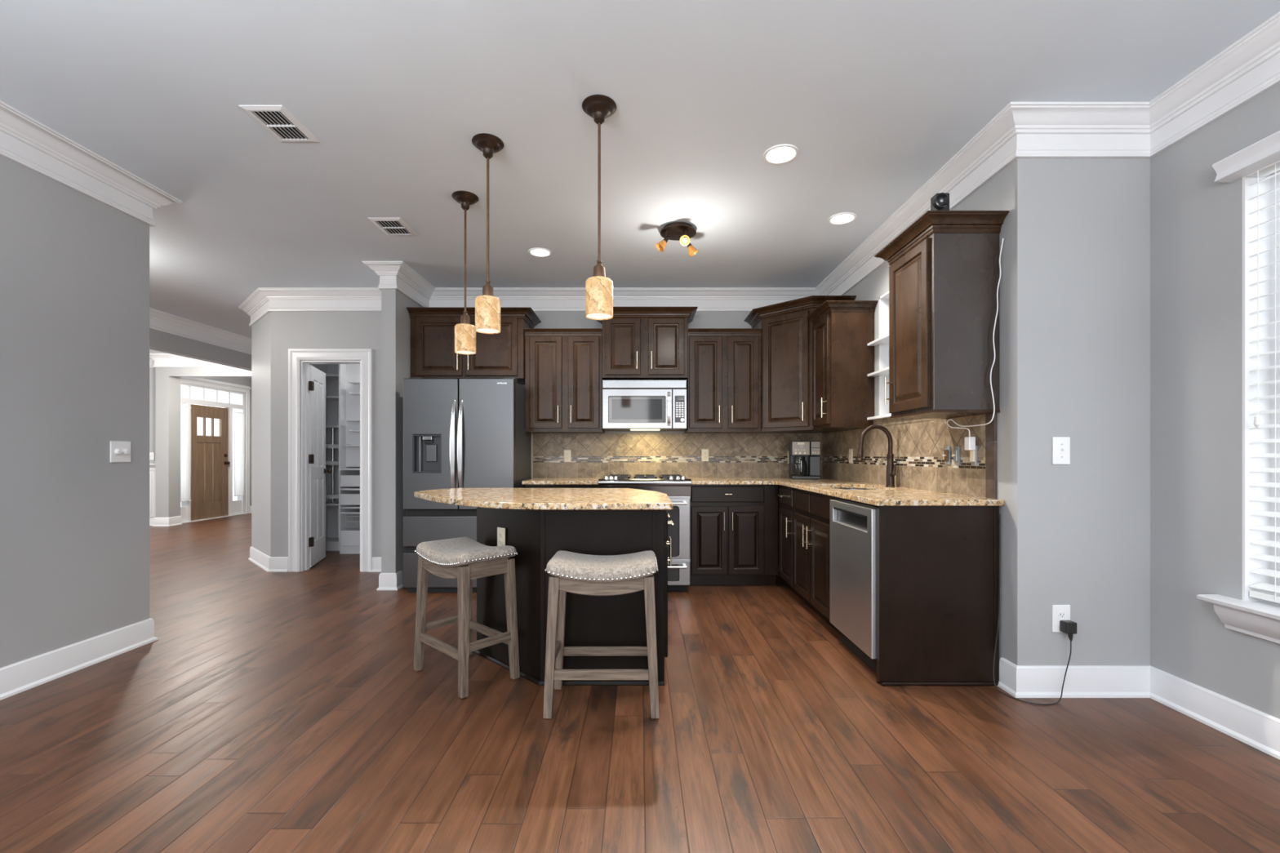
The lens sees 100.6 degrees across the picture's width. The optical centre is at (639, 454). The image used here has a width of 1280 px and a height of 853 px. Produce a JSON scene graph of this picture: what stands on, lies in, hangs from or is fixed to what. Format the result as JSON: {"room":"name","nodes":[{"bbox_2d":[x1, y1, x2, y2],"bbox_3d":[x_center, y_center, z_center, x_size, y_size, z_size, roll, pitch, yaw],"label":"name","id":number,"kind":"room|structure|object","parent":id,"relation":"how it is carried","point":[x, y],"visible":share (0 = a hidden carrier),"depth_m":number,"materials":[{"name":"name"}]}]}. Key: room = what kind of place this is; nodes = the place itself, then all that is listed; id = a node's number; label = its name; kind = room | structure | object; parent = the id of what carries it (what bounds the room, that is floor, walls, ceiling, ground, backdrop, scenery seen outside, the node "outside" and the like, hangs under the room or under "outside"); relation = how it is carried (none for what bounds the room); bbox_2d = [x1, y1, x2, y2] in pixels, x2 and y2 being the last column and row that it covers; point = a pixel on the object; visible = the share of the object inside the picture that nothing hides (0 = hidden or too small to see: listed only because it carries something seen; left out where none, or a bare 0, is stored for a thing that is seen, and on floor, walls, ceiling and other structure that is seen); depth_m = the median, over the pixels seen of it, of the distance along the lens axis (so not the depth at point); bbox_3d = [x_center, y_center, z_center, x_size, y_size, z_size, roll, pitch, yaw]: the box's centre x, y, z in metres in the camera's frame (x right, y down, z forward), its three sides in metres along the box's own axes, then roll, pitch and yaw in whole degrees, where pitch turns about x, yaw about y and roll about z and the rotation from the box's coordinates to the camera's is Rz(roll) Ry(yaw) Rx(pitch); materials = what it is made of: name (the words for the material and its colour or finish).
{"room":"kitchen","nodes":[
{"label":"kitchen","id":0,"kind":"room"},
{"bbox_2d":[0,155,149,667],"bbox_3d":[-3.060,-0.232,-0.175,0.120,2.743,6.850,0,0,0],"label":"wall","id":1,"kind":"structure","parent":0,"point":[74,267],"depth_m":2.79,"materials":[{"name":"grey paint"}]},
{"bbox_2d":[0,617,158,700],"bbox_3d":[-3.060,1.069,-0.111,0.176,0.141,6.778,0,0,0],"label":"baseboard","id":2,"kind":"structure","parent":1,"relation":"attached to","point":[20,677],"depth_m":2.79,"materials":[{"name":"white paint"}]},
{"bbox_2d":[0,100,182,226],"bbox_3d":[-3.060,-1.504,-0.071,0.336,0.198,6.858,0,0,0],"label":"trim","id":3,"kind":"structure","parent":1,"relation":"attached to","point":[25,141],"depth_m":2.78,"materials":[{"name":"white paint"}]},
{"bbox_2d":[110,440,130,462],"bbox_3d":[-2.987,-0.018,3.065,0.025,0.122,0.120,0,0,0],"label":"light switch","id":4,"kind":"object","parent":1,"relation":"attached to","point":[120,451],"visible":1,"depth_m":3.06,"materials":[{"name":"white plastic"}]},
{"bbox_2d":[149,367,251,517],"bbox_3d":[-7.170,-0.232,8.610,5.860,2.743,0.220,0,0,0],"label":"wall","id":5,"kind":"structure","parent":0,"point":[164,382],"depth_m":8.50,"materials":[{"name":"grey paint"}]},
{"bbox_2d":[149,452,154,459],"bbox_3d":[-7.880,0.020,8.569,0.080,0.120,0.023,0,0,0],"label":"light switch","id":6,"kind":"object","parent":5,"relation":"attached to","point":[151,454],"visible":0.98,"depth_m":8.57,"materials":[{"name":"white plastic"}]},
{"bbox_2d":[149,463,155,516],"bbox_3d":[-8.885,0.570,8.557,2.230,0.860,0.045,0,0,0],"label":"trim","id":7,"kind":"structure","parent":5,"relation":"attached to","point":[152,470],"depth_m":8.55,"materials":[{"name":"white paint"}]},
{"bbox_2d":[149,515,182,526],"bbox_3d":[-8.806,1.069,8.596,2.588,0.141,0.248,0,0,0],"label":"baseboard","id":8,"kind":"structure","parent":5,"relation":"attached to","point":[153,521],"depth_m":8.49,"materials":[{"name":"white paint"}]},
{"bbox_2d":[149,328,251,371],"bbox_3d":[-5.510,-1.401,4.500,0.120,0.403,8.000,0,0,0],"label":"wall","id":9,"kind":"structure","parent":0,"point":[160,341],"depth_m":6.55,"materials":[{"name":"grey paint"}]},
{"bbox_2d":[149,353,231,368],"bbox_3d":[-7.835,-1.504,4.590,4.530,0.198,7.980,0,0,0],"label":"ceiling","id":10,"kind":"structure","parent":9,"relation":"attached to","point":[156,360],"depth_m":8.48,"materials":[{"name":"white paint"}]},
{"bbox_2d":[149,307,251,354],"bbox_3d":[-5.396,-1.504,4.550,0.108,0.198,7.900,0,0,0],"label":"trim","id":11,"kind":"structure","parent":9,"relation":"attached to","point":[160,321],"depth_m":6.50,"materials":[{"name":"white paint"}]},
{"bbox_2d":[203,377,249,386],"bbox_3d":[-7.725,-0.232,9.570,0.150,2.743,1.700,0,0,0],"label":"wall","id":12,"kind":"structure","parent":0,"point":[242,381],"depth_m":10.05,"materials":[{"name":"grey paint"}]},
{"bbox_2d":[180,377,251,523],"bbox_3d":[-7.692,-0.098,9.530,0.195,2.475,1.720,0,0,0],"label":"door","id":13,"kind":"structure","parent":12,"relation":"in","point":[211,456],"depth_m":9.62,"materials":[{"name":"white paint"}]},
{"bbox_2d":[180,405,191,502],"bbox_3d":[-7.630,-0.020,8.910,0.036,1.600,0.240,0,0,0],"label":"sheer curtain","id":14,"kind":"object","parent":13,"relation":"hanging from","point":[185,411],"visible":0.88,"depth_m":8.91,"materials":[{"name":"white fabric"}]},
{"bbox_2d":[233,411,244,496],"bbox_3d":[-7.630,-0.020,10.110,0.036,1.600,0.280,0,0,0],"label":"sheer curtain","id":15,"kind":"object","parent":13,"relation":"hanging from","point":[239,419],"visible":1,"depth_m":10.11,"materials":[{"name":"white fabric"}]},
{"bbox_2d":[249,377,251,506],"bbox_3d":[-6.020,-0.232,10.485,3.560,2.743,0.130,0,0,0],"label":"wall","id":16,"kind":"structure","parent":0,"point":[250,378],"depth_m":10.42,"materials":[{"name":"grey paint"}]},
{"bbox_2d":[251,311,271,556],"bbox_3d":[-3.928,-0.232,7.850,0.625,2.743,5.300,0,0,0],"label":"wall","id":17,"kind":"structure","parent":0,"point":[261,330],"depth_m":5.47,"materials":[{"name":"grey paint"}]},
{"bbox_2d":[248,546,288,572],"bbox_3d":[-4.161,1.069,6.761,0.668,0.141,3.430,0,0,-14],"label":"baseboard","id":18,"kind":"structure","parent":17,"relation":"attached to","point":[269,564],"depth_m":5.20,"materials":[{"name":"white paint"}]},
{"bbox_2d":[381,288,421,584],"bbox_3d":[-2.130,-0.232,4.850,0.120,2.743,0.700,0,0,0],"label":"wall","id":19,"kind":"structure","parent":0,"point":[395,317],"depth_m":4.50,"materials":[{"name":"grey paint"}]},
{"bbox_2d":[368,556,403,590],"bbox_3d":[-2.242,1.069,4.898,0.403,0.141,0.936,0,0,-31],"label":"baseboard","id":20,"kind":"structure","parent":19,"relation":"attached to","point":[387,581],"depth_m":4.49,"materials":[{"name":"white paint"}]},
{"bbox_2d":[271,311,778,571],"bbox_3d":[-0.912,-0.232,5.260,5.405,2.743,0.120,0,0,0],"label":"wall","id":21,"kind":"structure","parent":0,"point":[289,330],"depth_m":5.20,"materials":[{"name":"grey paint"}]},
{"bbox_2d":[288,348,373,572],"bbox_3d":[-3.197,0.052,5.360,1.145,2.177,0.569,0,0,37],"label":"door","id":22,"kind":"structure","parent":21,"relation":"in","point":[308,455],"depth_m":5.19,"materials":[{"name":"white paint"}]},
{"bbox_2d":[406,306,541,384],"bbox_3d":[-1.516,-0.998,4.946,1.102,0.615,0.502,0,0,0],"label":"upper cabinet","id":23,"kind":"object","parent":21,"relation":"attached to","point":[433,354],"visible":0.84,"depth_m":4.76,"materials":[{"name":"brown wood"}]},
{"bbox_2d":[531,433,533,478],"bbox_3d":[-1.054,0.006,5.189,0.013,0.437,0.019,0,0,0],"label":"strip","id":24,"kind":"object","parent":21,"relation":"attached to","point":[531,433],"visible":0.86,"depth_m":5.18,"materials":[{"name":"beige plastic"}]},
{"bbox_2d":[524,328,604,433],"bbox_3d":[-0.695,-0.677,4.985,0.704,0.931,0.424,0,0,0],"label":"upper cabinet","id":25,"kind":"object","parent":21,"relation":"attached to","point":[563,366],"visible":0.99,"depth_m":4.81,"materials":[{"name":"brown wood"}]},
{"bbox_2d":[596,306,697,379],"bbox_3d":[0.045,-1.006,4.954,0.932,0.619,0.487,0,0,0],"label":"upper cabinet","id":26,"kind":"object","parent":21,"relation":"attached to","point":[639,343],"visible":0.88,"depth_m":4.77,"materials":[{"name":"brown wood"}]},
{"bbox_2d":[602,379,686,431],"bbox_3d":[0.041,-0.452,4.956,0.756,0.446,0.482,0,0,0],"label":"microwave","id":27,"kind":"object","parent":26,"relation":"attached to","point":[628,405],"visible":1,"depth_m":4.75,"materials":[{"name":"metal"}]},
{"bbox_2d":[533,433,822,477],"bbox_3d":[0.366,0.005,5.194,2.823,0.430,0.011,0,0,0],"label":"backsplash","id":28,"kind":"structure","parent":21,"relation":"attached to","point":[593,455],"depth_m":5.19,"materials":[{"name":"tile"}]},
{"bbox_2d":[564,449,571,462],"bbox_3d":[-0.708,0.010,5.183,0.070,0.120,0.011,0,0,0],"label":"power outlet","id":29,"kind":"object","parent":28,"relation":"attached to","point":[567,453],"visible":1,"depth_m":5.18,"materials":[{"name":"beige plastic"}]},
{"bbox_2d":[701,448,708,461],"bbox_3d":[0.636,0.003,5.183,0.070,0.120,0.011,0,0,0],"label":"power outlet","id":30,"kind":"object","parent":28,"relation":"attached to","point":[704,452],"visible":1,"depth_m":5.18,"materials":[{"name":"beige plastic"}]},
{"bbox_2d":[787,451,789,463],"bbox_3d":[1.475,0.025,5.183,0.070,0.120,0.011,0,0,0],"label":"power outlet","id":31,"kind":"object","parent":28,"relation":"attached to","point":[788,451],"visible":0.15,"depth_m":5.18,"materials":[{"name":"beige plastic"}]},
{"bbox_2d":[684,328,761,433],"bbox_3d":[0.767,-0.677,4.985,0.669,0.931,0.424,0,0,0],"label":"upper cabinet","id":32,"kind":"object","parent":21,"relation":"attached to","point":[723,381],"visible":0.95,"depth_m":4.81,"materials":[{"name":"brown wood"}]},
{"bbox_2d":[743,295,856,433],"bbox_3d":[1.403,-0.764,4.793,0.769,1.105,0.809,0,0,0],"label":"upper cabinet","id":33,"kind":"object","parent":21,"relation":"attached to","point":[786,334],"visible":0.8,"depth_m":4.63,"materials":[{"name":"brown wood"}]},
{"bbox_2d":[0,0,1279,353],"bbox_3d":[-3.750,-1.653,3.500,12.900,0.100,14.400,0,0,0],"label":"ceiling","id":34,"kind":"structure","parent":0,"point":[874,98],"depth_m":2.46,"materials":[{"name":"paint"}]},
{"bbox_2d":[238,105,319,142],"bbox_3d":[-1.740,-1.598,2.578,0.200,0.010,0.285,0,0,0],"label":"ceiling vent","id":35,"kind":"object","parent":34,"relation":"in","point":[277,120],"visible":1,"depth_m":2.56,"materials":[{"name":"white metal"}]},
{"bbox_2d":[368,217,417,235],"bbox_3d":[-1.730,-1.598,3.732,0.220,0.010,0.285,0,0,0],"label":"ceiling vent","id":36,"kind":"object","parent":34,"relation":"in","point":[389,226],"visible":1,"depth_m":3.72,"materials":[{"name":"white metal"}]},
{"bbox_2d":[451,191,478,354],"bbox_3d":[-1.085,-1.119,3.300,0.160,0.968,0.160,0,0,0],"label":"pendant light","id":37,"kind":"object","parent":34,"relation":"hanging from","point":[464,332],"visible":0.98,"depth_m":3.26,"materials":[{"name":"beige glass"}]},
{"bbox_2d":[471,133,503,333],"bbox_3d":[-0.780,-1.119,2.725,0.160,0.968,0.160,0,0,0],"label":"pendant light","id":38,"kind":"object","parent":34,"relation":"hanging from","point":[487,306],"visible":1,"depth_m":2.69,"materials":[{"name":"beige glass"}]},
{"bbox_2d":[528,247,551,257],"bbox_3d":[-0.790,-1.599,4.200,0.184,0.007,0.184,0,0,0],"label":"recessed light","id":39,"kind":"object","parent":34,"relation":"in","point":[537,251],"visible":1,"depth_m":4.20,"materials":[{"name":"white plastic"}]},
{"bbox_2d":[582,94,616,319],"bbox_3d":[-0.187,-1.119,2.440,0.160,0.968,0.160,0,0,0],"label":"pendant light","id":40,"kind":"object","parent":34,"relation":"hanging from","point":[598,287],"visible":1,"depth_m":2.41,"materials":[{"name":"beige glass"}]},
{"bbox_2d":[655,222,697,256],"bbox_3d":[0.267,-1.507,3.747,0.260,0.192,0.282,0,0,22],"label":"spotlight fixture","id":41,"kind":"object","parent":34,"relation":"attached to","point":[682,232],"visible":1,"depth_m":3.69,"materials":[{"name":"brown metal"}]},
{"bbox_2d":[662,235,669,243],"bbox_3d":[0.180,-1.497,3.696,0.051,0.055,0.039,0,0,0],"label":"socket","id":42,"kind":"object","parent":41,"relation":"attached to","point":[664,241],"depth_m":3.69,"materials":[{"name":"brown metal"}]},
{"bbox_2d":[763,143,798,164],"bbox_3d":[0.750,-1.599,2.830,0.184,0.007,0.184,0,0,0],"label":"recessed light","id":43,"kind":"object","parent":34,"relation":"in","point":[784,153],"visible":1,"depth_m":2.82,"materials":[{"name":"white plastic"}]},
{"bbox_2d":[827,212,857,225],"bbox_3d":[1.370,-1.599,3.600,0.184,0.007,0.184,0,0,0],"label":"recessed light","id":44,"kind":"object","parent":34,"relation":"in","point":[843,218],"visible":1,"depth_m":3.59,"materials":[{"name":"white plastic"}]},
{"bbox_2d":[0,513,1279,852],"bbox_3d":[-3.750,1.170,3.500,12.900,0.060,14.400,0,0,0],"label":"floor","id":45,"kind":"structure","parent":0,"point":[287,712],"depth_m":2.05,"materials":[{"name":"brown wood"}]},
{"bbox_2d":[311,364,339,551],"bbox_3d":[-3.726,-0.110,6.452,0.348,2.500,0.315,0,0,0],"label":"pantry shelving","id":46,"kind":"object","parent":45,"relation":"on","point":[331,371],"visible":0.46,"depth_m":6.60,"materials":[{"name":"white paint"}]},
{"bbox_2d":[338,364,359,554],"bbox_3d":[-2.860,-0.110,6.335,1.200,2.500,0.530,0,0,0],"label":"pantry shelves","id":47,"kind":"object","parent":45,"relation":"on","point":[348,374],"visible":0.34,"depth_m":6.18,"materials":[{"name":"white paint"}]},
{"bbox_2d":[340,486,359,513],"bbox_3d":[-2.861,0.530,6.340,1.162,0.290,0.480,0,0,0],"label":"shelf","id":48,"kind":"object","parent":47,"relation":"attached to","point":[349,495],"depth_m":6.10,"materials":[{"name":"white paint"}]},
{"bbox_2d":[340,467,359,470],"bbox_3d":[-2.861,0.165,6.340,1.162,0.020,0.480,0,0,0],"label":"shelf","id":49,"kind":"object","parent":47,"relation":"attached to","point":[341,468],"depth_m":6.10,"materials":[{"name":"white paint"}]},
{"bbox_2d":[343,444,359,446],"bbox_3d":[-3.175,-0.111,6.145,0.430,0.022,0.150,0,0,0],"label":"shelf","id":50,"kind":"object","parent":47,"relation":"attached to","point":[344,445],"depth_m":6.07,"materials":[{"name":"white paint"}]},
{"bbox_2d":[343,418,359,422],"bbox_3d":[-3.172,-0.401,6.145,0.425,0.022,0.150,0,0,0],"label":"shelf","id":51,"kind":"object","parent":47,"relation":"attached to","point":[344,420],"depth_m":6.07,"materials":[{"name":"white paint"}]},
{"bbox_2d":[345,513,359,527],"bbox_3d":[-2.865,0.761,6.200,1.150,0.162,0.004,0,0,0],"label":"wire basket","id":52,"kind":"object","parent":47,"relation":"on","point":[345,513],"depth_m":6.20,"materials":[{"name":"white metal"}]},
{"bbox_2d":[348,429,359,431],"bbox_3d":[-3.145,-0.281,6.145,0.370,0.022,0.150,0,0,0],"label":"shelf","id":53,"kind":"object","parent":47,"relation":"attached to","point":[350,430],"depth_m":6.09,"materials":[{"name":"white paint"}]},
{"bbox_2d":[348,391,359,395],"bbox_3d":[-3.145,-0.711,6.145,0.370,0.022,0.150,0,0,0],"label":"shelf","id":54,"kind":"object","parent":47,"relation":"attached to","point":[353,393],"depth_m":6.09,"materials":[{"name":"white paint"}]},
{"bbox_2d":[348,381,359,384],"bbox_3d":[-3.145,-0.836,6.145,0.370,0.022,0.150,0,0,0],"label":"shelf","id":55,"kind":"object","parent":47,"relation":"attached to","point":[353,382],"depth_m":6.11,"materials":[{"name":"white paint"}]},
{"bbox_2d":[403,377,530,592],"bbox_3d":[-1.492,0.245,4.702,0.911,1.790,0.795,0,0,0],"label":"refrigerator","id":56,"kind":"object","parent":45,"relation":"on","point":[461,433],"visible":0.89,"depth_m":4.36,"materials":[{"name":"metal"}]},
{"bbox_2d":[413,537,519,698],"bbox_3d":[-0.905,0.799,2.758,0.501,0.677,0.332,0,0,42],"label":"counter stool","id":57,"kind":"object","parent":45,"relation":"on","point":[466,559],"visible":1,"depth_m":2.68,"materials":[{"name":"wood"}]},
{"bbox_2d":[525,484,598,488],"bbox_3d":[-0.667,0.696,4.855,0.635,0.888,0.684,0,0,0],"label":"base cabinet","id":58,"kind":"object","parent":45,"relation":"on","point":[526,486],"visible":0.02,"depth_m":4.57,"materials":[{"name":"brown wood"}]},
{"bbox_2d":[521,477,602,484],"bbox_3d":[-0.670,0.235,4.836,0.649,0.030,0.722,0,0,0],"label":"countertop","id":59,"kind":"structure","parent":58,"relation":"on","point":[538,481],"depth_m":4.48,"materials":[{"name":"beige stone"}]},
{"bbox_2d":[474,506,673,685],"bbox_3d":[-0.390,0.696,3.033,1.136,0.888,0.814,0,0,0],"label":"kitchen island","id":60,"kind":"object","parent":45,"relation":"on","point":[536,535],"visible":0.66,"depth_m":2.64,"materials":[{"name":"black wood"}]},
{"bbox_2d":[497,527,505,546],"bbox_3d":[-0.752,0.453,2.873,0.075,0.120,0.011,0,0,44],"label":"power outlet","id":61,"kind":"object","parent":60,"relation":"attached to","point":[500,531],"visible":0.88,"depth_m":2.87,"materials":[{"name":"beige plastic"}]},
{"bbox_2d":[413,488,673,510],"bbox_3d":[-0.600,0.235,2.986,1.504,0.030,1.147,0,0,0],"label":"island countertop","id":62,"kind":"structure","parent":60,"relation":"on","point":[536,499],"depth_m":2.69,"materials":[{"name":"beige stone"}]},
{"bbox_2d":[542,550,659,719],"bbox_3d":[-0.167,0.799,2.445,0.501,0.677,0.332,0,0,0],"label":"counter stool","id":63,"kind":"object","parent":45,"relation":"on","point":[571,572],"visible":1,"depth_m":2.30,"materials":[{"name":"wood"}]},
{"bbox_2d":[598,474,691,591],"bbox_3d":[0.040,0.658,4.692,0.762,0.964,0.756,0,0,0],"label":"gas range","id":64,"kind":"object","parent":45,"relation":"on","point":[677,487],"visible":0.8,"depth_m":4.37,"materials":[{"name":"metal"}]},
{"bbox_2d":[600,476,688,479],"bbox_3d":[0.040,0.220,4.742,0.762,0.030,0.655,0,0,0],"label":"cooktop","id":65,"kind":"object","parent":64,"relation":"in","point":[620,477],"depth_m":4.47,"materials":[{"name":"metal"}]},
{"bbox_2d":[666,496,689,559],"bbox_3d":[0.040,0.657,4.692,0.754,0.845,0.756,0,0,0],"label":"oven","id":66,"kind":"object","parent":64,"relation":"in","point":[679,532],"depth_m":4.37,"materials":[{"name":"silver glass"}]},
{"bbox_2d":[689,484,777,585],"bbox_3d":[0.807,0.696,4.855,0.765,0.888,0.684,0,0,0],"label":"base cabinet","id":67,"kind":"object","parent":45,"relation":"on","point":[734,528],"visible":0.81,"depth_m":4.55,"materials":[{"name":"brown wood"}]},
{"bbox_2d":[686,477,1004,506],"bbox_3d":[1.105,0.235,3.901,1.363,0.030,2.593,0,0,0],"label":"countertop","id":68,"kind":"structure","parent":67,"relation":"on","point":[877,495],"depth_m":3.23,"materials":[{"name":"beige stone"}]},
{"bbox_2d":[789,440,820,479],"bbox_3d":[1.516,0.048,4.895,0.255,0.345,0.327,0,0,10],"label":"coffee maker","id":69,"kind":"object","parent":68,"relation":"on","point":[804,458],"visible":1,"depth_m":4.79,"materials":[{"name":"black plastic"}]},
{"bbox_2d":[836,488,870,489],"bbox_3d":[1.480,0.340,3.680,0.420,0.177,0.680,0,0,0],"label":"sink","id":70,"kind":"object","parent":68,"relation":"in","point":[837,488],"visible":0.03,"depth_m":3.99,"materials":[{"name":"metal"}]},
{"bbox_2d":[857,424,896,487],"bbox_3d":[1.625,0.005,3.643,0.259,0.430,0.094,0,0,0],"label":"faucet","id":71,"kind":"object","parent":68,"relation":"on","point":[891,466],"visible":1,"depth_m":3.65,"materials":[{"name":"brown metal"}]},
{"bbox_2d":[777,484,804,602],"bbox_3d":[1.462,0.696,4.332,0.650,0.888,0.465,0,0,0],"label":"base cabinet","id":72,"kind":"object","parent":45,"relation":"on","point":[786,508],"visible":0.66,"depth_m":4.28,"materials":[{"name":"brown wood"}]},
{"bbox_2d":[792,488,839,634],"bbox_3d":[1.462,0.696,3.679,0.650,0.888,0.833,0,0,0],"label":"base cabinet","id":73,"kind":"object","parent":45,"relation":"on","point":[811,515],"visible":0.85,"depth_m":3.62,"materials":[{"name":"brown wood"}]},
{"bbox_2d":[830,497,876,673],"bbox_3d":[1.451,0.700,2.960,0.578,0.880,0.590,0,0,0],"label":"dishwasher","id":74,"kind":"object","parent":45,"relation":"on","point":[853,524],"visible":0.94,"depth_m":2.89,"materials":[{"name":"silver metal"}]},
{"bbox_2d":[876,506,999,685],"bbox_3d":[1.480,0.696,2.636,0.595,0.888,0.043,0,0,0],"label":"end panel","id":75,"kind":"object","parent":45,"relation":"on","point":[938,566],"visible":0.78,"depth_m":2.63,"materials":[{"name":"brown wood"}]},
{"bbox_2d":[824,174,997,498],"bbox_3d":[1.855,-0.232,3.990,0.130,2.743,2.660,0,0,0],"label":"wall","id":76,"kind":"structure","parent":0,"point":[876,284],"depth_m":3.94,"materials":[{"name":"grey paint"}]},
{"bbox_2d":[806,300,877,429],"bbox_3d":[1.593,-0.686,4.231,0.387,0.948,0.482,0,0,0],"label":"upper cabinet","id":77,"kind":"object","parent":76,"relation":"attached to","point":[843,393],"visible":0.95,"depth_m":4.05,"materials":[{"name":"brown wood"}]},
{"bbox_2d":[866,291,891,420],"bbox_3d":[1.820,-0.723,3.575,0.180,0.915,0.950,0,0,0],"label":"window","id":78,"kind":"structure","parent":76,"relation":"in","point":[884,413],"depth_m":3.96,"materials":[{"name":"white paint"}]},
{"bbox_2d":[866,333,888,346],"bbox_3d":[1.790,-0.838,3.570,0.120,0.018,0.950,0,0,0],"label":"shelf","id":79,"kind":"object","parent":78,"relation":"attached to","point":[885,339],"visible":0.26,"depth_m":3.89,"materials":[{"name":"white paint"}]},
{"bbox_2d":[866,366,888,376],"bbox_3d":[1.790,-0.605,3.570,0.120,0.018,0.950,0,0,0],"label":"shelf","id":80,"kind":"object","parent":78,"relation":"attached to","point":[885,371],"visible":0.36,"depth_m":3.88,"materials":[{"name":"white paint"}]},
{"bbox_2d":[822,413,987,497],"bbox_3d":[1.784,-0.022,3.962,0.011,0.485,2.453,0,0,0],"label":"backsplash","id":81,"kind":"structure","parent":76,"relation":"attached to","point":[918,446],"depth_m":3.43,"materials":[{"name":"tile"}]},
{"bbox_2d":[848,448,853,463],"bbox_3d":[1.773,0.010,4.470,0.011,0.120,0.070,0,0,0],"label":"power outlet","id":82,"kind":"object","parent":81,"relation":"attached to","point":[851,451],"visible":1,"depth_m":4.46,"materials":[{"name":"beige plastic"}]},
{"bbox_2d":[942,446,951,464],"bbox_3d":[1.761,0.003,3.055,0.034,0.104,0.038,0,0,0],"label":"light switch","id":83,"kind":"object","parent":81,"relation":"attached to","point":[947,455],"visible":1,"depth_m":3.04,"materials":[{"name":"metal"}]},
{"bbox_2d":[951,446,960,464],"bbox_3d":[1.761,0.003,2.965,0.034,0.104,0.038,0,0,0],"label":"light switch","id":84,"kind":"object","parent":81,"relation":"attached to","point":[957,451],"visible":1,"depth_m":2.95,"materials":[{"name":"metal"}]},
{"bbox_2d":[969,445,977,465],"bbox_3d":[1.768,0.003,2.815,0.021,0.104,0.038,0,0,0],"label":"electrical outlet","id":85,"kind":"object","parent":81,"relation":"attached to","point":[973,454],"visible":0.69,"depth_m":2.80,"materials":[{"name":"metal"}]},
{"bbox_2d":[874,210,1008,418],"bbox_3d":[1.590,-0.698,2.865,0.394,0.972,0.584,0,0,0],"label":"upper cabinet","id":86,"kind":"object","parent":76,"relation":"attached to","point":[944,269],"visible":1,"depth_m":2.64,"materials":[{"name":"brown wood"}]},
{"bbox_2d":[930,192,949,210],"bbox_3d":[1.508,-1.253,2.675,0.089,0.123,0.090,0,0,0],"label":"security camera","id":87,"kind":"object","parent":86,"relation":"on","point":[939,202],"visible":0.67,"depth_m":2.64,"materials":[{"name":"black plastic"}]},
{"bbox_2d":[946,238,1004,450],"bbox_3d":[1.734,-0.543,2.743,0.078,1.036,0.304,0,0,-13],"label":"power adapter","id":88,"kind":"object","parent":76,"relation":"attached to","point":[970,442],"visible":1,"depth_m":2.62,"materials":[{"name":"white plastic"}]},
{"bbox_2d":[985,413,996,498],"bbox_3d":[1.783,0.004,2.697,0.012,0.432,0.071,0,0,0],"label":"tile","id":89,"kind":"structure","parent":76,"relation":"attached to","point":[991,428],"depth_m":2.69,"materials":[{"name":"beige tile"}]},
{"bbox_2d":[997,158,1150,665],"bbox_3d":[2.175,-0.232,2.590,0.770,2.743,0.140,0,0,0],"label":"wall","id":90,"kind":"structure","parent":0,"point":[1074,284],"depth_m":2.52,"materials":[{"name":"grey paint"}]},
{"bbox_2d":[1052,436,1070,464],"bbox_3d":[1.995,-0.020,2.509,0.082,0.130,0.023,0,0,0],"label":"light switch","id":91,"kind":"object","parent":90,"relation":"attached to","point":[1060,445],"visible":1,"depth_m":2.51,"materials":[{"name":"white plastic"}]},
{"bbox_2d":[1052,604,1070,632],"bbox_3d":[1.995,0.775,2.515,0.084,0.130,0.011,0,0,0],"label":"power outlet","id":92,"kind":"object","parent":90,"relation":"attached to","point":[1060,612],"visible":0.85,"depth_m":2.51,"materials":[{"name":"white plastic"}]},
{"bbox_2d":[992,513,1076,705],"bbox_3d":[1.859,0.715,2.492,0.330,0.850,0.169,0,0,25],"label":"power adapter","id":93,"kind":"object","parent":92,"relation":"attached to","point":[1068,627],"visible":1,"depth_m":2.48,"materials":[{"name":"black plastic"}]},
{"bbox_2d":[1057,611,1065,617],"bbox_3d":[1.995,0.755,2.511,0.033,0.033,0.003,0,0,0],"label":"socket","id":94,"kind":"object","parent":92,"relation":"attached to","point":[1060,614],"depth_m":2.51,"materials":[{"name":"white plastic"}]},
{"bbox_2d":[1150,83,1279,719],"bbox_3d":[2.490,-0.232,-0.540,0.140,2.743,6.120,0,0,0],"label":"wall","id":95,"kind":"structure","parent":0,"point":[1196,220],"depth_m":2.30,"materials":[{"name":"grey paint"}]},
{"bbox_2d":[238,11,1279,326],"bbox_3d":[0.240,-1.504,3.366,4.658,0.198,13.693,0,0,-36],"label":"trim","id":96,"kind":"structure","parent":95,"relation":"attached to","point":[1247,68],"depth_m":2.64,"materials":[{"name":"white paint"}]},
{"bbox_2d":[997,657,1279,759],"bbox_3d":[2.091,1.069,-0.438,0.658,0.141,6.125,0,0,0],"label":"baseboard","id":97,"kind":"structure","parent":95,"relation":"attached to","point":[1257,729],"depth_m":2.49,"materials":[{"name":"white paint"}]},
{"bbox_2d":[1196,169,1279,644],"bbox_3d":[2.445,-0.225,1.683,0.230,1.870,1.085,0,0,0],"label":"window","id":98,"kind":"structure","parent":95,"relation":"in","point":[1253,616],"depth_m":2.12,"materials":[{"name":"white paint"}]},
{"bbox_2d":[1212,130,1279,603],"bbox_3d":[2.416,-0.312,1.663,0.148,1.755,1.025,0,0,0],"label":"window blind","id":99,"kind":"object","parent":98,"relation":"attached to","point":[1261,158],"visible":1,"depth_m":2.07,"materials":[{"name":"white plastic"}]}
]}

